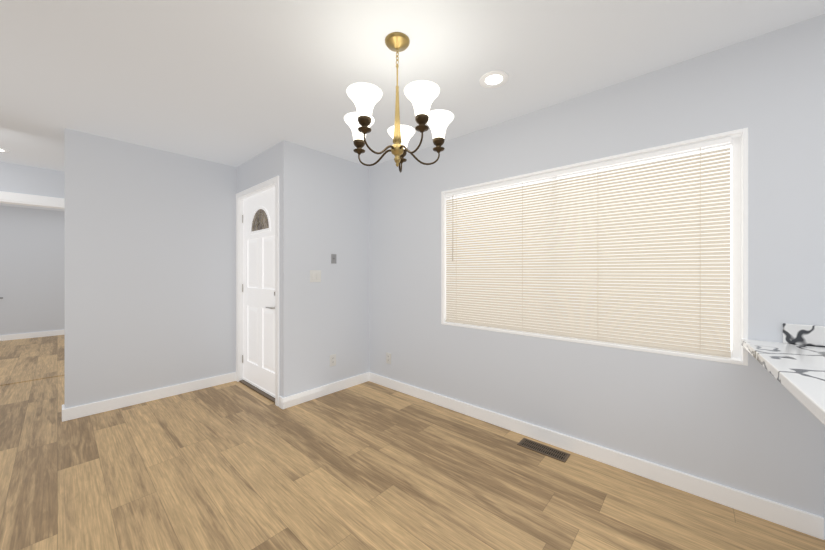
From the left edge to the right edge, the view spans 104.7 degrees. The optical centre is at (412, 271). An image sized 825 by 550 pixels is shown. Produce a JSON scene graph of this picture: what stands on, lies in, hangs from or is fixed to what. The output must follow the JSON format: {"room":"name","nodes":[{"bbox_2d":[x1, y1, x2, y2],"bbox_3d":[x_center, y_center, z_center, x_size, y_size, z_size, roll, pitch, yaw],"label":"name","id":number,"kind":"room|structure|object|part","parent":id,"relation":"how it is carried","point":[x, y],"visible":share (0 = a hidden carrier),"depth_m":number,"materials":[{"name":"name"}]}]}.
{"room":"dining room","nodes":[
{"label":"dining room","id":0,"kind":"room"},
{"bbox_2d":[0,205,64,334],"bbox_3d":[-7.388,0.020,5.796,0.200,2.420,5.960,0,0,42],"label":"wall","id":1,"kind":"structure","parent":0,"point":[32,269],"depth_m":5.95,"materials":[{"name":"white paint"}]},
{"bbox_2d":[0,330,64,340],"bbox_3d":[-7.308,1.180,5.724,0.016,0.100,5.960,0,0,42],"label":"baseboard","id":2,"kind":"structure","parent":1,"relation":"attached to","point":[56,332],"depth_m":5.95,"materials":[{"name":"white wood"}]},
{"bbox_2d":[0,162,64,198],"bbox_3d":[-4.627,0.020,3.318,0.120,2.420,5.960,0,0,42],"label":"wall","id":3,"kind":"structure","parent":0,"point":[21,179],"depth_m":3.59,"materials":[{"name":"white paint"}]},
{"bbox_2d":[0,191,64,208],"bbox_3d":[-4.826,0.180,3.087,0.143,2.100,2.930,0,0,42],"label":"beam","id":4,"kind":"structure","parent":3,"relation":"attached to","point":[29,200],"depth_m":3.59,"materials":[{"name":"white"}]},
{"bbox_2d":[65,128,236,408],"bbox_3d":[-2.480,0.020,3.166,0.120,2.420,1.320,0,0,42],"label":"wall","id":5,"kind":"structure","parent":0,"point":[150,268],"depth_m":3.01,"materials":[{"name":"white paint"}]},
{"bbox_2d":[62,372,235,421],"bbox_3d":[-2.436,1.180,3.116,0.020,0.100,1.336,0,0,42],"label":"baseboard","id":6,"kind":"structure","parent":5,"relation":"attached to","point":[80,411],"depth_m":2.99,"materials":[{"name":"white wood"}]},
{"bbox_2d":[237,144,276,192],"bbox_3d":[-1.627,0.020,3.368,1.120,2.420,0.120,0,0,42],"label":"wall","id":7,"kind":"structure","parent":0,"point":[258,169],"depth_m":3.24,"materials":[{"name":"white paint"}]},
{"bbox_2d":[239,380,274,402],"bbox_3d":[-1.563,1.223,3.312,0.910,0.014,0.122,0,0,42],"label":"door sill","id":8,"kind":"structure","parent":7,"relation":"attached to","point":[261,392],"depth_m":3.27,"materials":[{"name":"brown metal"}]},
{"bbox_2d":[236,176,278,405],"bbox_3d":[-1.568,0.174,3.306,1.034,2.112,0.138,0,0,42],"label":"door frame","id":9,"kind":"structure","parent":7,"relation":"attached to","point":[269,184],"depth_m":3.55,"materials":[{"name":"white wood"}]},
{"bbox_2d":[242,188,274,397],"bbox_3d":[-1.585,0.198,3.293,0.910,2.028,0.104,0,0,42],"label":"entry door","id":10,"kind":"structure","parent":7,"relation":"in","point":[258,288],"depth_m":3.31,"materials":[{"name":"white wood"}]},
{"bbox_2d":[277,140,368,397],"bbox_3d":[-0.872,0.020,3.281,0.120,2.420,1.000,0,0,42],"label":"wall","id":11,"kind":"structure","parent":0,"point":[323,207],"depth_m":3.16,"materials":[{"name":"white paint"}]},
{"bbox_2d":[310,270,320,281],"bbox_3d":[-0.944,0.040,3.104,0.008,0.116,0.118,0,0,42],"label":"switch plate","id":12,"kind":"object","parent":11,"relation":"attached to","point":[315,275],"visible":1,"depth_m":3.10,"materials":[{"name":"white plastic"}]},
{"bbox_2d":[280,372,367,408],"bbox_3d":[-0.833,1.180,3.222,0.016,0.100,0.996,0,0,42],"label":"baseboard","id":13,"kind":"structure","parent":11,"relation":"attached to","point":[289,401],"depth_m":3.14,"materials":[{"name":"white wood"}]},
{"bbox_2d":[330,354,335,366],"bbox_3d":[-0.812,0.900,3.251,0.008,0.116,0.072,0,0,42],"label":"electrical outlet","id":14,"kind":"object","parent":11,"relation":"attached to","point":[333,360],"visible":1,"depth_m":3.25,"materials":[{"name":"white plastic"}]},
{"bbox_2d":[331,254,335,263],"bbox_3d":[-0.800,-0.135,3.257,0.018,0.095,0.058,0,0,42],"label":"light switch","id":15,"kind":"object","parent":11,"relation":"attached to","point":[333,258],"visible":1,"depth_m":3.25,"materials":[{"name":"grey plastic"}]},
{"bbox_2d":[0,335,824,549],"bbox_3d":[-2.673,1.276,1.565,12.870,0.107,6.360,0,0,42],"label":"floor","id":16,"kind":"structure","parent":0,"point":[236,465],"depth_m":1.85,"materials":[{"name":"brown wood"}]},
{"bbox_2d":[517,438,570,462],"bbox_3d":[0.904,1.227,2.205,0.320,0.005,0.120,0,0,42],"label":"floor vent","id":17,"kind":"object","parent":16,"relation":"in","point":[554,453],"visible":1,"depth_m":2.20,"materials":[{"name":"brown metal"}]},
{"bbox_2d":[741,323,824,538],"bbox_3d":[1.525,0.739,0.686,0.923,0.982,1.716,0,0,38],"label":"countertop","id":18,"kind":"structure","parent":16,"relation":"on","point":[793,363],"depth_m":1.25,"materials":[{"name":"stone"}]},
{"bbox_2d":[0,0,824,210],"bbox_3d":[-2.673,-1.250,1.565,12.870,0.120,6.360,0,0,42],"label":"ceiling","id":19,"kind":"structure","parent":0,"point":[235,83],"depth_m":1.79,"materials":[{"name":"white paint"}]},
{"bbox_2d":[0,148,9,152],"bbox_3d":[-4.033,-1.187,3.082,0.174,0.006,0.174,0,0,42],"label":"recessed light","id":20,"kind":"object","parent":19,"relation":"in","point":[2,150],"visible":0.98,"depth_m":3.13,"materials":[{"name":"white"}]},
{"bbox_2d":[344,32,453,172],"bbox_3d":[-0.088,-0.865,1.626,0.591,0.650,0.576,0,0,42],"label":"chandelier","id":21,"kind":"object","parent":19,"relation":"hanging from","point":[421,96],"visible":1,"depth_m":1.61,"materials":[{"name":"white glass"}]},
{"bbox_3d":[-0.088,-0.762,1.626,0.591,0.127,0.576,0,0,42],"label":"lamp shade","id":22,"kind":"part","parent":21,"relation":"part of","materials":[{"name":"white glass"}]},
{"bbox_2d":[480,70,507,87],"bbox_3d":[0.502,-1.187,1.968,0.174,0.006,0.174,0,0,42],"label":"recessed light","id":23,"kind":"object","parent":19,"relation":"in","point":[497,78],"visible":1,"depth_m":1.96,"materials":[{"name":"white"}]},
{"bbox_2d":[369,14,824,517],"bbox_3d":[-0.691,0.020,3.925,12.670,2.420,0.200,0,0,42],"label":"wall","id":24,"kind":"structure","parent":0,"point":[755,427],"depth_m":1.87,"materials":[{"name":"white paint"}]},
{"bbox_2d":[386,352,390,363],"bbox_3d":[-0.255,0.918,3.393,0.072,0.116,0.008,0,0,42],"label":"electrical outlet","id":25,"kind":"object","parent":24,"relation":"attached to","point":[388,358],"visible":1,"depth_m":3.39,"materials":[{"name":"white plastic"}]},
{"bbox_2d":[441,128,747,365],"bbox_3d":[1.028,-0.130,2.321,1.950,1.220,0.113,0,0,42],"label":"window","id":26,"kind":"structure","parent":24,"relation":"in","point":[738,144],"depth_m":1.74,"materials":[{"name":"white"}]},
{"bbox_2d":[445,137,730,357],"bbox_3d":[0.996,-0.131,2.308,1.856,1.170,0.042,0,0,42],"label":"window blinds","id":27,"kind":"object","parent":26,"relation":"attached to","point":[656,278],"visible":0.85,"depth_m":2.07,"materials":[{"name":"beige plastic"}]},
{"bbox_2d":[368,372,823,539],"bbox_3d":[0.695,1.180,2.534,3.210,0.100,0.020,0,0,42],"label":"baseboard","id":28,"kind":"structure","parent":24,"relation":"attached to","point":[810,524],"depth_m":1.91,"materials":[{"name":"white wood"}]}
]}

